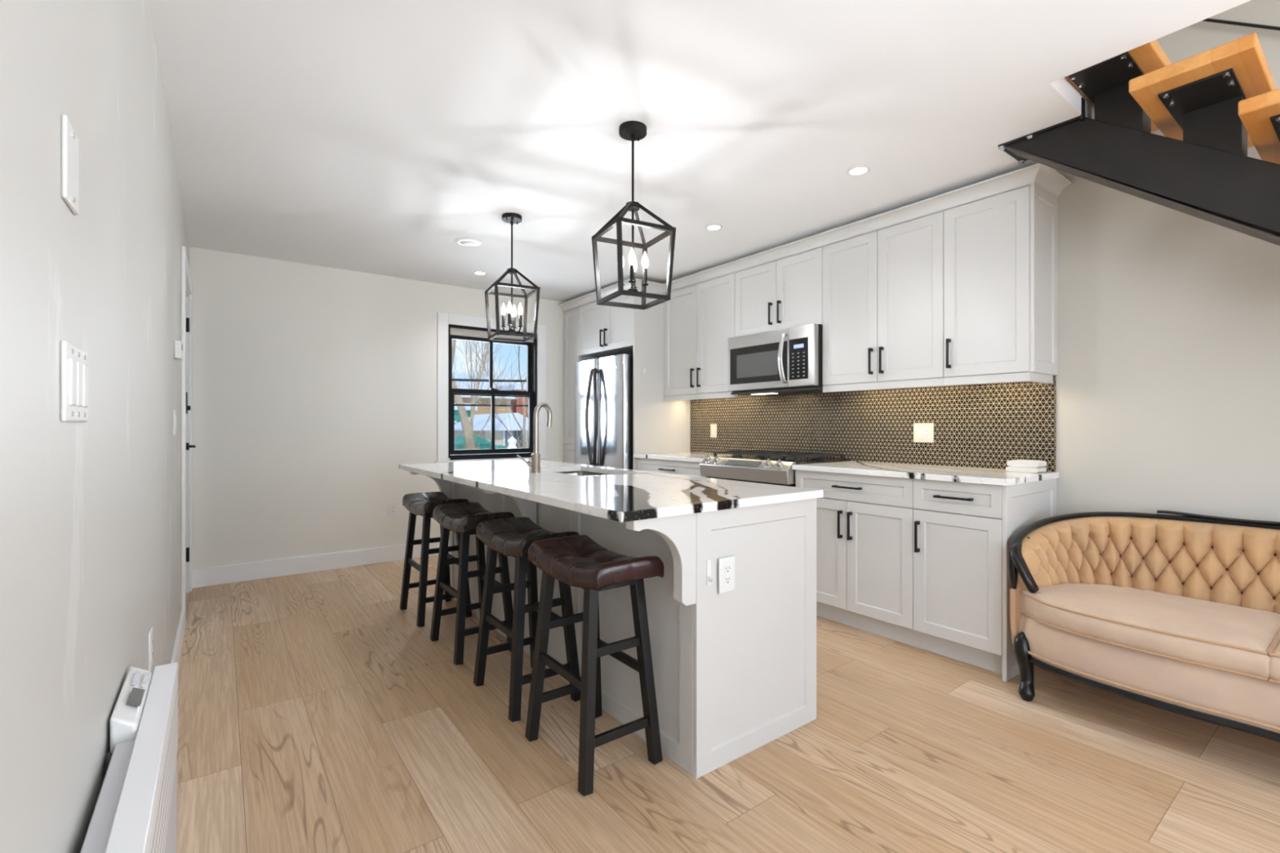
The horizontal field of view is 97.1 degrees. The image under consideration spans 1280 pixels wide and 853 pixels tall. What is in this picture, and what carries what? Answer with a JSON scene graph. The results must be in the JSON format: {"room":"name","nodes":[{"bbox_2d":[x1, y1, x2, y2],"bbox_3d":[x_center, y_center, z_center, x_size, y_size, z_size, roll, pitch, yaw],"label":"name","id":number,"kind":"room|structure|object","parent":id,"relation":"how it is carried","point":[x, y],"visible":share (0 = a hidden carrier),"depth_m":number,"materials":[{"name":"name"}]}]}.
{"room":"kitchen","nodes":[
{"label":"kitchen","id":0,"kind":"room"},
{"bbox_2d":[0,0,189,852],"bbox_3d":[-0.819,-0.060,0.680,0.150,2.490,8.768,0,0,-37],"label":"wall","id":1,"kind":"structure","parent":0,"point":[91,510],"depth_m":0.88,"materials":[{"name":"paint"}]},
{"bbox_2d":[61,114,79,215],"bbox_3d":[-0.825,-0.375,0.820,0.008,0.116,0.085,0,0,-37],"label":"wall plate","id":2,"kind":"object","parent":1,"relation":"attached to","point":[69,140],"visible":1,"depth_m":0.80,"materials":[{"name":"white plastic"}]},
{"bbox_2d":[60,340,88,422],"bbox_3d":[-0.845,-0.062,0.849,0.009,0.112,0.165,0,0,-37],"label":"wall plate","id":3,"kind":"object","parent":1,"relation":"attached to","point":[73,361],"visible":1,"depth_m":0.81,"materials":[{"name":"white plastic"}]},
{"bbox_2d":[147,626,152,671],"bbox_3d":[-1.528,0.698,1.767,0.008,0.118,0.076,0,0,-37],"label":"wall plate","id":4,"kind":"object","parent":1,"relation":"attached to","point":[150,633],"visible":0.94,"depth_m":1.74,"materials":[{"name":"white plastic"}]},
{"bbox_2d":[173,409,176,435],"bbox_3d":[-2.226,-0.015,2.707,0.009,0.118,0.120,0,0,-37],"label":"wall plate","id":5,"kind":"object","parent":1,"relation":"attached to","point":[174,411],"visible":1,"depth_m":2.66,"materials":[{"name":"white plastic"}]},
{"bbox_2d":[169,608,185,669],"bbox_3d":[-1.680,1.117,1.978,0.016,0.137,3.180,0,0,-37],"label":"baseboard","id":6,"kind":"structure","parent":1,"relation":"attached to","point":[177,648],"depth_m":2.85,"materials":[{"name":"white paint"}]},
{"bbox_2d":[173,340,182,359],"bbox_3d":[-2.265,-0.370,2.777,0.030,0.086,0.100,0,0,-37],"label":"thermostat","id":7,"kind":"object","parent":1,"relation":"attached to","point":[178,345],"visible":1,"depth_m":2.74,"materials":[{"name":"white plastic"}]},
{"bbox_2d":[181,245,195,627],"bbox_3d":[-3.000,0.075,3.651,0.193,2.220,1.080,0,0,-37],"label":"door","id":8,"kind":"structure","parent":1,"relation":"in","point":[187,446],"depth_m":3.95,"materials":[{"name":"white paint"}]},
{"bbox_2d":[189,246,582,568],"bbox_3d":[-1.772,-0.060,5.346,3.887,2.490,0.160,0,0,-37],"label":"wall","id":9,"kind":"structure","parent":0,"point":[313,385],"depth_m":4.59,"materials":[{"name":"beige paint"}]},
{"bbox_2d":[192,542,448,588],"bbox_3d":[-2.061,1.117,5.022,3.037,0.137,0.016,0,0,-37],"label":"baseboard","id":10,"kind":"structure","parent":9,"relation":"attached to","point":[228,574],"depth_m":4.52,"materials":[{"name":"white paint"}]},
{"bbox_2d":[388,502,398,516],"bbox_3d":[-2.159,0.732,4.954,0.076,0.122,0.008,0,0,-37],"label":"wall plate","id":11,"kind":"object","parent":9,"relation":"attached to","point":[393,507],"visible":1,"depth_m":4.95,"materials":[{"name":"white plastic"}]},
{"bbox_2d":[391,505,395,513],"bbox_3d":[-2.157,0.732,4.952,0.032,0.066,0.003,0,0,-37],"label":"receptacle","id":12,"kind":"object","parent":11,"relation":"attached to","point":[393,507],"depth_m":4.95,"materials":[{"name":"grey plastic"}]},
{"bbox_2d":[435,312,548,462],"bbox_3d":[-1.450,-0.306,5.554,1.140,1.462,0.170,0,0,-37],"label":"window","id":13,"kind":"structure","parent":9,"relation":"in","point":[451,326],"depth_m":5.48,"materials":[{"name":"white paint"}]},
{"bbox_2d":[450,327,533,342],"bbox_3d":[-1.446,-0.886,5.548,0.862,0.063,0.025,0,0,-37],"label":"rolled shade","id":14,"kind":"object","parent":13,"relation":"attached to","point":[455,333],"depth_m":5.45,"materials":[{"name":"beige fabric"}]},
{"bbox_2d":[147,0,1251,305],"bbox_3d":[0.721,-1.440,1.824,4.087,0.270,8.768,0,0,-37],"label":"ceiling","id":15,"kind":"structure","parent":0,"point":[369,136],"depth_m":2.37,"materials":[{"name":"paint"}]},
{"bbox_2d":[454,237,481,246],"bbox_3d":[-1.220,-1.296,4.010,0.184,0.016,0.184,0,0,-37],"label":"ceiling vent","id":16,"kind":"object","parent":15,"relation":"in","point":[467,242],"visible":1,"depth_m":3.98,"materials":[{"name":"white plastic"}]},
{"bbox_2d":[473,271,486,275],"bbox_3d":[-1.366,-1.302,4.829,0.113,0.005,0.113,0,0,-37],"label":"recessed light","id":17,"kind":"object","parent":15,"relation":"in","point":[478,273],"visible":1,"depth_m":4.82,"materials":[{"name":"white plastic"}]},
{"bbox_2d":[484,212,540,342],"bbox_3d":[-0.797,-0.923,3.520,0.275,0.763,0.275,0,0,-28],"label":"pendant lantern","id":18,"kind":"object","parent":15,"relation":"hanging from","point":[511,218],"visible":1,"depth_m":3.51,"materials":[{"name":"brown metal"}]},
{"bbox_2d":[591,120,675,310],"bbox_3d":[-0.031,-0.923,2.480,0.275,0.763,0.275,0,0,-28],"label":"pendant lantern","id":19,"kind":"object","parent":15,"relation":"hanging from","point":[631,131],"visible":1,"depth_m":2.45,"materials":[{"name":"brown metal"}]},
{"bbox_2d":[705,224,722,231],"bbox_3d":[0.484,-1.302,3.719,0.113,0.005,0.113,0,0,-37],"label":"recessed light","id":20,"kind":"object","parent":15,"relation":"in","point":[711,227],"visible":1,"depth_m":3.71,"materials":[{"name":"white plastic"}]},
{"bbox_2d":[707,226,719,230],"bbox_3d":[0.484,-1.302,3.719,0.082,0.001,0.082,0,0,-37],"label":"diffuser","id":21,"kind":"object","parent":20,"relation":"attached to","point":[709,228],"depth_m":3.72,"materials":[{"name":"white plastic"}]},
{"bbox_2d":[846,165,870,176],"bbox_3d":[1.117,-1.302,2.892,0.113,0.005,0.113,0,0,-37],"label":"recessed light","id":22,"kind":"object","parent":15,"relation":"in","point":[859,170],"visible":1,"depth_m":2.89,"materials":[{"name":"white plastic"}]},
{"bbox_2d":[849,167,866,174],"bbox_3d":[1.117,-1.302,2.892,0.082,0.001,0.082,0,0,-37],"label":"diffuser","id":23,"kind":"object","parent":22,"relation":"attached to","point":[853,171],"depth_m":2.89,"materials":[{"name":"white plastic"}]},
{"bbox_2d":[177,555,1279,852],"bbox_3d":[0.681,1.235,1.794,4.187,0.100,8.868,0,0,-37],"label":"floor","id":24,"kind":"structure","parent":0,"point":[316,714],"depth_m":2.00,"materials":[{"name":"brown wood"}]},
{"bbox_2d":[80,662,177,852],"bbox_3d":[-0.723,0.876,0.774,0.106,0.618,1.605,0,0,-37],"label":"heater","id":25,"kind":"object","parent":24,"relation":"on","point":[135,809],"visible":1,"depth_m":1.05,"materials":[{"name":"white metal"}]},
{"bbox_2d":[102,752,111,782],"bbox_3d":[-0.903,0.879,0.930,0.010,0.514,0.378,0,0,-37],"label":"power cable","id":26,"kind":"object","parent":25,"relation":"attached to","point":[108,756],"visible":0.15,"depth_m":1.07,"materials":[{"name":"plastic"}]},
{"bbox_2d":[399,491,471,627],"bbox_3d":[-1.291,0.814,3.572,0.323,0.743,0.502,0,0,-37],"label":"bar stool","id":27,"kind":"object","parent":24,"relation":"on","point":[421,504],"visible":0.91,"depth_m":3.49,"materials":[{"name":"black paint"}]},
{"bbox_2d":[430,502,515,666],"bbox_3d":[-0.899,0.814,3.044,0.323,0.743,0.502,0,0,-37],"label":"bar stool","id":28,"kind":"object","parent":24,"relation":"on","point":[464,518],"visible":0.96,"depth_m":2.97,"materials":[{"name":"black paint"}]},
{"bbox_2d":[473,516,580,722],"bbox_3d":[-0.502,0.814,2.509,0.323,0.743,0.502,0,0,-37],"label":"bar stool","id":29,"kind":"object","parent":24,"relation":"on","point":[512,536],"visible":0.88,"depth_m":2.44,"materials":[{"name":"black paint"}]},
{"bbox_2d":[563,306,599,463],"bbox_3d":[-0.451,-0.007,6.021,0.659,2.384,0.326,0,0,-37],"label":"pantry cabinet","id":30,"kind":"object","parent":24,"relation":"on","point":[571,317],"visible":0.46,"depth_m":5.85,"materials":[{"name":"white paint"}]},
{"bbox_2d":[524,534,663,795],"bbox_3d":[-0.173,0.814,2.060,0.323,0.743,0.502,0,0,-37],"label":"bar stool","id":31,"kind":"object","parent":24,"relation":"on","point":[578,561],"visible":1,"depth_m":1.98,"materials":[{"name":"wood"}]},
{"bbox_2d":[574,353,633,469],"bbox_3d":[-0.157,0.268,5.484,0.770,1.795,0.880,0,0,-37],"label":"refrigerator","id":32,"kind":"object","parent":24,"relation":"on","point":[604,386],"visible":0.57,"depth_m":5.19,"materials":[{"name":"silver metal"}]},
{"bbox_2d":[410,471,816,778],"bbox_3d":[-0.399,0.737,3.048,0.947,0.896,2.551,0,0,-37],"label":"kitchen island","id":33,"kind":"object","parent":24,"relation":"on","point":[735,671],"visible":0.58,"depth_m":2.09,"materials":[{"name":"white paint"}]},
{"bbox_2d":[399,459,823,522],"bbox_3d":[-0.438,0.273,3.030,0.988,0.030,2.613,0,0,-37],"label":"island countertop","id":34,"kind":"structure","parent":33,"relation":"on","point":[626,495],"depth_m":2.29,"materials":[{"name":"white stone"}]},
{"bbox_2d":[516,402,551,472],"bbox_3d":[-0.581,0.064,3.138,0.198,0.389,0.087,0,0,-19],"label":"faucet","id":35,"kind":"object","parent":34,"relation":"on","point":[535,463],"visible":1,"depth_m":3.11,"materials":[{"name":"silver metal"}]},
{"bbox_2d":[554,471,608,476],"bbox_3d":[-0.329,0.389,3.251,0.410,0.200,0.681,0,0,-37],"label":"sink","id":36,"kind":"object","parent":34,"relation":"in","point":[584,473],"visible":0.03,"depth_m":3.58,"materials":[{"name":"silver metal"}]},
{"bbox_2d":[706,560,714,586],"bbox_3d":[0.241,0.501,1.917,0.017,0.086,0.027,0,0,-37],"label":"hook","id":37,"kind":"object","parent":33,"relation":"attached to","point":[708,580],"visible":1,"depth_m":1.92,"materials":[{"name":"white plastic"}]},
{"bbox_2d":[718,555,734,593],"bbox_3d":[0.304,0.520,1.976,0.076,0.122,0.008,0,0,-37],"label":"wall plate","id":38,"kind":"object","parent":33,"relation":"attached to","point":[726,565],"visible":1,"depth_m":1.97,"materials":[{"name":"white plastic"}]},
{"bbox_2d":[724,564,730,573],"bbox_3d":[0.306,0.501,1.974,0.026,0.027,0.003,0,0,-37],"label":"receptacle","id":39,"kind":"object","parent":38,"relation":"attached to","point":[727,567],"depth_m":1.97,"materials":[{"name":"grey plastic"}]},
{"bbox_2d":[724,575,730,584],"bbox_3d":[0.306,0.539,1.974,0.026,0.027,0.003,0,0,-37],"label":"receptacle","id":40,"kind":"object","parent":38,"relation":"attached to","point":[727,578],"depth_m":1.97,"materials":[{"name":"grey plastic"}]},
{"bbox_2d":[633,288,690,470],"bbox_3d":[0.210,-0.007,5.132,0.659,2.384,0.018,0,0,-37],"label":"panel","id":41,"kind":"object","parent":24,"relation":"on","point":[660,425],"visible":0.36,"depth_m":5.05,"materials":[{"name":"white paint"}]},
{"bbox_2d":[636,457,707,477],"bbox_3d":[0.472,0.731,4.767,0.673,0.909,0.878,0,0,-37],"label":"base cabinet","id":42,"kind":"object","parent":24,"relation":"on","point":[673,467],"visible":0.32,"depth_m":4.57,"materials":[{"name":"white paint"}]},
{"bbox_2d":[633,452,744,462],"bbox_3d":[0.475,0.260,4.768,0.667,0.030,0.881,0,0,-37],"label":"countertop","id":43,"kind":"structure","parent":42,"relation":"on","point":[680,456],"depth_m":4.71,"materials":[{"name":"white stone"}]},
{"bbox_2d":[699,449,850,487],"bbox_3d":[0.944,0.664,4.059,0.722,0.942,0.806,0,0,-37],"label":"gas range","id":44,"kind":"object","parent":24,"relation":"on","point":[757,466],"visible":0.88,"depth_m":3.87,"materials":[{"name":"silver metal"}]},
{"bbox_2d":[718,455,850,464],"bbox_3d":[0.991,0.247,4.094,0.605,0.025,0.806,0,0,-37],"label":"cooktop","id":45,"kind":"object","parent":44,"relation":"in","point":[806,460],"depth_m":3.92,"materials":[{"name":"black glass"}]},
{"bbox_2d":[795,470,919,648],"bbox_3d":[1.449,0.731,3.453,0.673,0.909,0.755,0,0,-37],"label":"base cabinet","id":46,"kind":"object","parent":24,"relation":"on","point":[864,523],"visible":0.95,"depth_m":3.19,"materials":[{"name":"white paint"}]},
{"bbox_2d":[791,461,1058,485],"bbox_3d":[1.585,0.260,3.274,0.667,0.030,1.209,0,0,-37],"label":"countertop","id":47,"kind":"structure","parent":46,"relation":"on","point":[937,473],"depth_m":3.04,"materials":[{"name":"white stone"}]},
{"bbox_2d":[1005,466,1046,472],"bbox_3d":[2.051,0.230,3.007,0.120,0.027,0.153,0,0,-37],"label":"folded towel","id":48,"kind":"object","parent":47,"relation":"on","point":[1011,468],"visible":0.87,"depth_m":2.96,"materials":[{"name":"white fabric"}]},
{"bbox_2d":[1006,459,1046,467],"bbox_3d":[2.053,0.200,3.005,0.115,0.034,0.148,0,0,-37],"label":"folded towel","id":49,"kind":"object","parent":48,"relation":"on","point":[1015,463],"visible":1,"depth_m":2.97,"materials":[{"name":"white fabric"}]},
{"bbox_2d":[913,478,1056,681],"bbox_3d":[1.806,0.731,2.972,0.673,0.909,0.440,0,0,-37],"label":"base cabinet","id":50,"kind":"object","parent":24,"relation":"on","point":[963,532],"visible":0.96,"depth_m":2.78,"materials":[{"name":"white paint"}]},
{"bbox_2d":[998,32,1279,245],"bbox_3d":[2.782,-0.099,1.396,0.930,2.669,3.322,0,0,-37],"label":"staircase","id":51,"kind":"structure","parent":24,"relation":"on","point":[1211,106],"depth_m":2.10,"materials":[{"name":"black metal"}]},
{"bbox_2d":[1008,510,1279,742],"bbox_3d":[2.334,0.786,2.052,0.794,0.800,1.652,0,0,-37],"label":"tufted sofa","id":52,"kind":"object","parent":24,"relation":"on","point":[1182,617],"visible":1,"depth_m":2.29,"materials":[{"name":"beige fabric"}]},
{"bbox_2d":[1020,582,1279,678],"bbox_3d":[2.034,0.764,2.303,0.612,0.125,0.774,0,0,-37],"label":"seat cushion","id":53,"kind":"object","parent":52,"relation":"on","point":[1221,637],"depth_m":2.12,"materials":[{"name":"beige fabric"}]},
{"bbox_2d":[1267,641,1279,680],"bbox_3d":[2.487,0.764,1.692,0.612,0.125,0.774,0,0,-37],"label":"seat cushion","id":54,"kind":"object","parent":52,"relation":"on","point":[1273,647],"depth_m":1.82,"materials":[{"name":"beige fabric"}]},
{"bbox_2d":[850,0,1279,529],"bbox_3d":[2.301,-1.315,2.998,0.150,5.000,8.768,0,0,-37],"label":"wall","id":55,"kind":"structure","parent":0,"point":[1167,380],"depth_m":2.64,"materials":[{"name":"beige paint"}]},
{"bbox_2d":[578,294,633,357],"bbox_3d":[-0.088,-0.951,5.505,0.693,0.496,0.935,0,0,-37],"label":"upper cabinet","id":56,"kind":"object","parent":55,"relation":"attached to","point":[604,331],"visible":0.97,"depth_m":5.30,"materials":[{"name":"white paint"}]},
{"bbox_2d":[557,163,1071,311],"bbox_3d":[0.641,-1.233,4.384,0.393,0.068,4.297,0,0,-43],"label":"crown molding","id":57,"kind":"structure","parent":56,"relation":"attached to","point":[1046,177],"depth_m":3.44,"materials":[{"name":"white paint"}]},
{"bbox_2d":[663,271,736,401],"bbox_3d":[0.596,-0.715,4.860,0.363,0.984,0.876,0,0,-37],"label":"upper cabinet","id":58,"kind":"object","parent":55,"relation":"attached to","point":[699,318],"visible":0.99,"depth_m":4.74,"materials":[{"name":"white paint"}]},
{"bbox_2d":[734,245,824,337],"bbox_3d":[1.097,-0.943,4.187,0.363,0.528,0.800,0,0,-37],"label":"upper cabinet","id":59,"kind":"object","parent":55,"relation":"attached to","point":[786,292],"visible":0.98,"depth_m":4.06,"materials":[{"name":"white paint"}]},
{"bbox_2d":[728,323,844,395],"bbox_3d":[1.042,-0.457,4.146,0.441,0.440,0.795,0,0,-37],"label":"microwave","id":60,"kind":"object","parent":59,"relation":"attached to","point":[785,361],"visible":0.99,"depth_m":3.99,"materials":[{"name":"silver metal"}]},
{"bbox_2d":[690,375,1055,471],"bbox_3d":[1.339,-0.011,4.157,0.010,0.511,2.892,0,0,-37],"label":"tile backsplash","id":61,"kind":"structure","parent":55,"relation":"attached to","point":[979,425],"depth_m":3.69,"materials":[{"name":"brown tile"}]},
{"bbox_2d":[710,423,716,437],"bbox_3d":[0.658,0.045,5.058,0.009,0.122,0.078,0,0,-37],"label":"wall plate","id":62,"kind":"object","parent":61,"relation":"attached to","point":[713,426],"visible":1,"depth_m":5.05,"materials":[{"name":"beige plastic"}]},
{"bbox_2d":[913,422,933,442],"bbox_3d":[1.778,0.044,3.549,0.009,0.122,0.125,0,0,-37],"label":"wall plate","id":63,"kind":"object","parent":61,"relation":"attached to","point":[922,432],"visible":1,"depth_m":3.55,"materials":[{"name":"beige plastic"}]},
{"bbox_2d":[924,427,929,438],"bbox_3d":[1.790,0.044,3.530,0.003,0.066,0.032,0,0,-37],"label":"receptacle","id":64,"kind":"object","parent":63,"relation":"attached to","point":[926,430],"depth_m":3.53,"materials":[{"name":"grey plastic"}]},
{"bbox_2d":[822,209,945,392],"bbox_3d":[1.570,-0.715,3.549,0.363,0.984,0.787,0,0,-37],"label":"upper cabinet","id":65,"kind":"object","parent":55,"relation":"attached to","point":[883,288],"visible":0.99,"depth_m":3.41,"materials":[{"name":"white paint"}]},
{"bbox_2d":[943,182,1057,386],"bbox_3d":[1.936,-0.715,3.058,0.363,0.984,0.436,0,0,-37],"label":"upper cabinet","id":66,"kind":"object","parent":55,"relation":"attached to","point":[1001,250],"visible":1,"depth_m":2.94,"materials":[{"name":"white paint"}]},
{"bbox_2d":[1201,17,1279,31],"bbox_3d":[2.728,-1.576,2.277,0.028,2.997,4.007,0,0,-37],"label":"handrail","id":67,"kind":"object","parent":55,"relation":"attached to","point":[1214,20],"visible":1,"depth_m":2.43,"materials":[{"name":"black metal"}]},
{"label":"outside","id":68,"kind":"structure","parent":0,"visible":0},
{"bbox_2d":[452,378,526,382],"bbox_3d":[-4.116,-1.065,11.415,11.020,0.448,0.221,0,0,-40],"label":"overhead wire","id":69,"kind":"object","parent":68,"point":[453,380],"visible":0.13,"depth_m":12.01,"materials":[{"name":"black"}]},
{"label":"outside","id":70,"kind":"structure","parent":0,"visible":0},
{"bbox_2d":[453,404,528,406],"bbox_3d":[-4.115,-0.485,11.413,11.018,0.178,0.215,0,0,-40],"label":"overhead wire","id":71,"kind":"object","parent":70,"point":[468,405],"visible":0.12,"depth_m":11.97,"materials":[{"name":"black"}]},
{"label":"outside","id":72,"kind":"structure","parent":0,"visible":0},
{"bbox_3d":[-31.563,2.335,67.620,150.000,0.300,133.800,0,0,-37],"label":"snowy ground","id":73,"kind":"structure","parent":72,"visible":0},
{"bbox_2d":[453,403,477,424],"bbox_3d":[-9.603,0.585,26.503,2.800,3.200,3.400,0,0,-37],"label":"house","id":74,"kind":"structure","parent":73,"relation":"on","point":[456,415],"depth_m":25.65,"materials":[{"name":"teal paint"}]},
{"bbox_2d":[453,431,480,449],"bbox_3d":[-4.298,1.085,13.642,1.340,2.205,1.070,0,0,34],"label":"bare tree","id":75,"kind":"object","parent":73,"relation":"on","point":[475,447],"visible":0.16,"depth_m":13.54,"materials":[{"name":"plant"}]},
{"bbox_2d":[453,435,490,449],"bbox_3d":[-5.145,1.235,16.983,1.150,1.900,1.200,0,0,-37],"label":"bin","id":76,"kind":"object","parent":73,"relation":"on","point":[484,444],"visible":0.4,"depth_m":16.60,"materials":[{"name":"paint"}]},
{"bbox_2d":[452,339,511,449],"bbox_3d":[-5.243,-2.010,14.195,4.545,8.406,3.646,0,0,-15],"label":"bare tree","id":77,"kind":"object","parent":73,"relation":"on","point":[467,426],"visible":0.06,"depth_m":13.71,"materials":[{"name":"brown plant"}]},
{"bbox_2d":[453,381,517,414],"bbox_3d":[-11.531,-0.165,33.791,5.200,4.700,8.600,0,0,-37],"label":"house","id":78,"kind":"structure","parent":73,"relation":"on","point":[466,399],"depth_m":30.93,"materials":[{"name":"beige"}]},
{"bbox_2d":[452,339,526,436],"bbox_3d":[-6.241,-1.211,20.645,3.247,6.803,3.671,0,0,43],"label":"bare tree","id":79,"kind":"object","parent":73,"relation":"on","point":[466,341],"visible":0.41,"depth_m":20.79,"materials":[{"name":"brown plant"}]},
{"bbox_2d":[453,413,528,448],"bbox_3d":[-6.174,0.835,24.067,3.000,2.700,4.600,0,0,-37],"label":"house","id":80,"kind":"structure","parent":73,"relation":"on","point":[479,420],"depth_m":22.23,"materials":[{"name":"beige"}]},
{"bbox_2d":[461,342,528,448],"bbox_3d":[-2.973,-1.247,15.601,3.594,6.865,2.211,0,0,4],"label":"bare tree","id":81,"kind":"object","parent":73,"relation":"on","point":[518,367],"visible":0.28,"depth_m":15.71,"materials":[{"name":"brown plant"}]},
{"bbox_2d":[494,444,506,448],"bbox_3d":[-4.777,1.410,18.751,1.300,1.550,1.200,0,0,-37],"label":"bin","id":82,"kind":"object","parent":73,"relation":"on","point":[496,446],"visible":0.04,"depth_m":18.27,"materials":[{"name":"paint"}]},
{"bbox_2d":[493,384,528,417],"bbox_3d":[-7.794,-0.115,37.815,5.000,4.600,8.400,0,0,-37],"label":"house","id":83,"kind":"structure","parent":73,"relation":"on","point":[519,410],"depth_m":33.41,"materials":[{"name":"red brick"}]},
{"bbox_2d":[506,435,516,448],"bbox_3d":[-2.652,1.200,11.734,0.238,1.970,0.238,0,0,-37],"label":"gate post","id":84,"kind":"object","parent":73,"relation":"on","point":[512,442],"visible":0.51,"depth_m":11.67,"materials":[{"name":"white paint"}]},
{"bbox_2d":[501,422,528,448],"bbox_3d":[-2.682,0.724,14.984,1.909,2.935,1.997,0,0,-8],"label":"bare tree","id":85,"kind":"object","parent":73,"relation":"on","point":[519,441],"visible":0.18,"depth_m":15.28,"materials":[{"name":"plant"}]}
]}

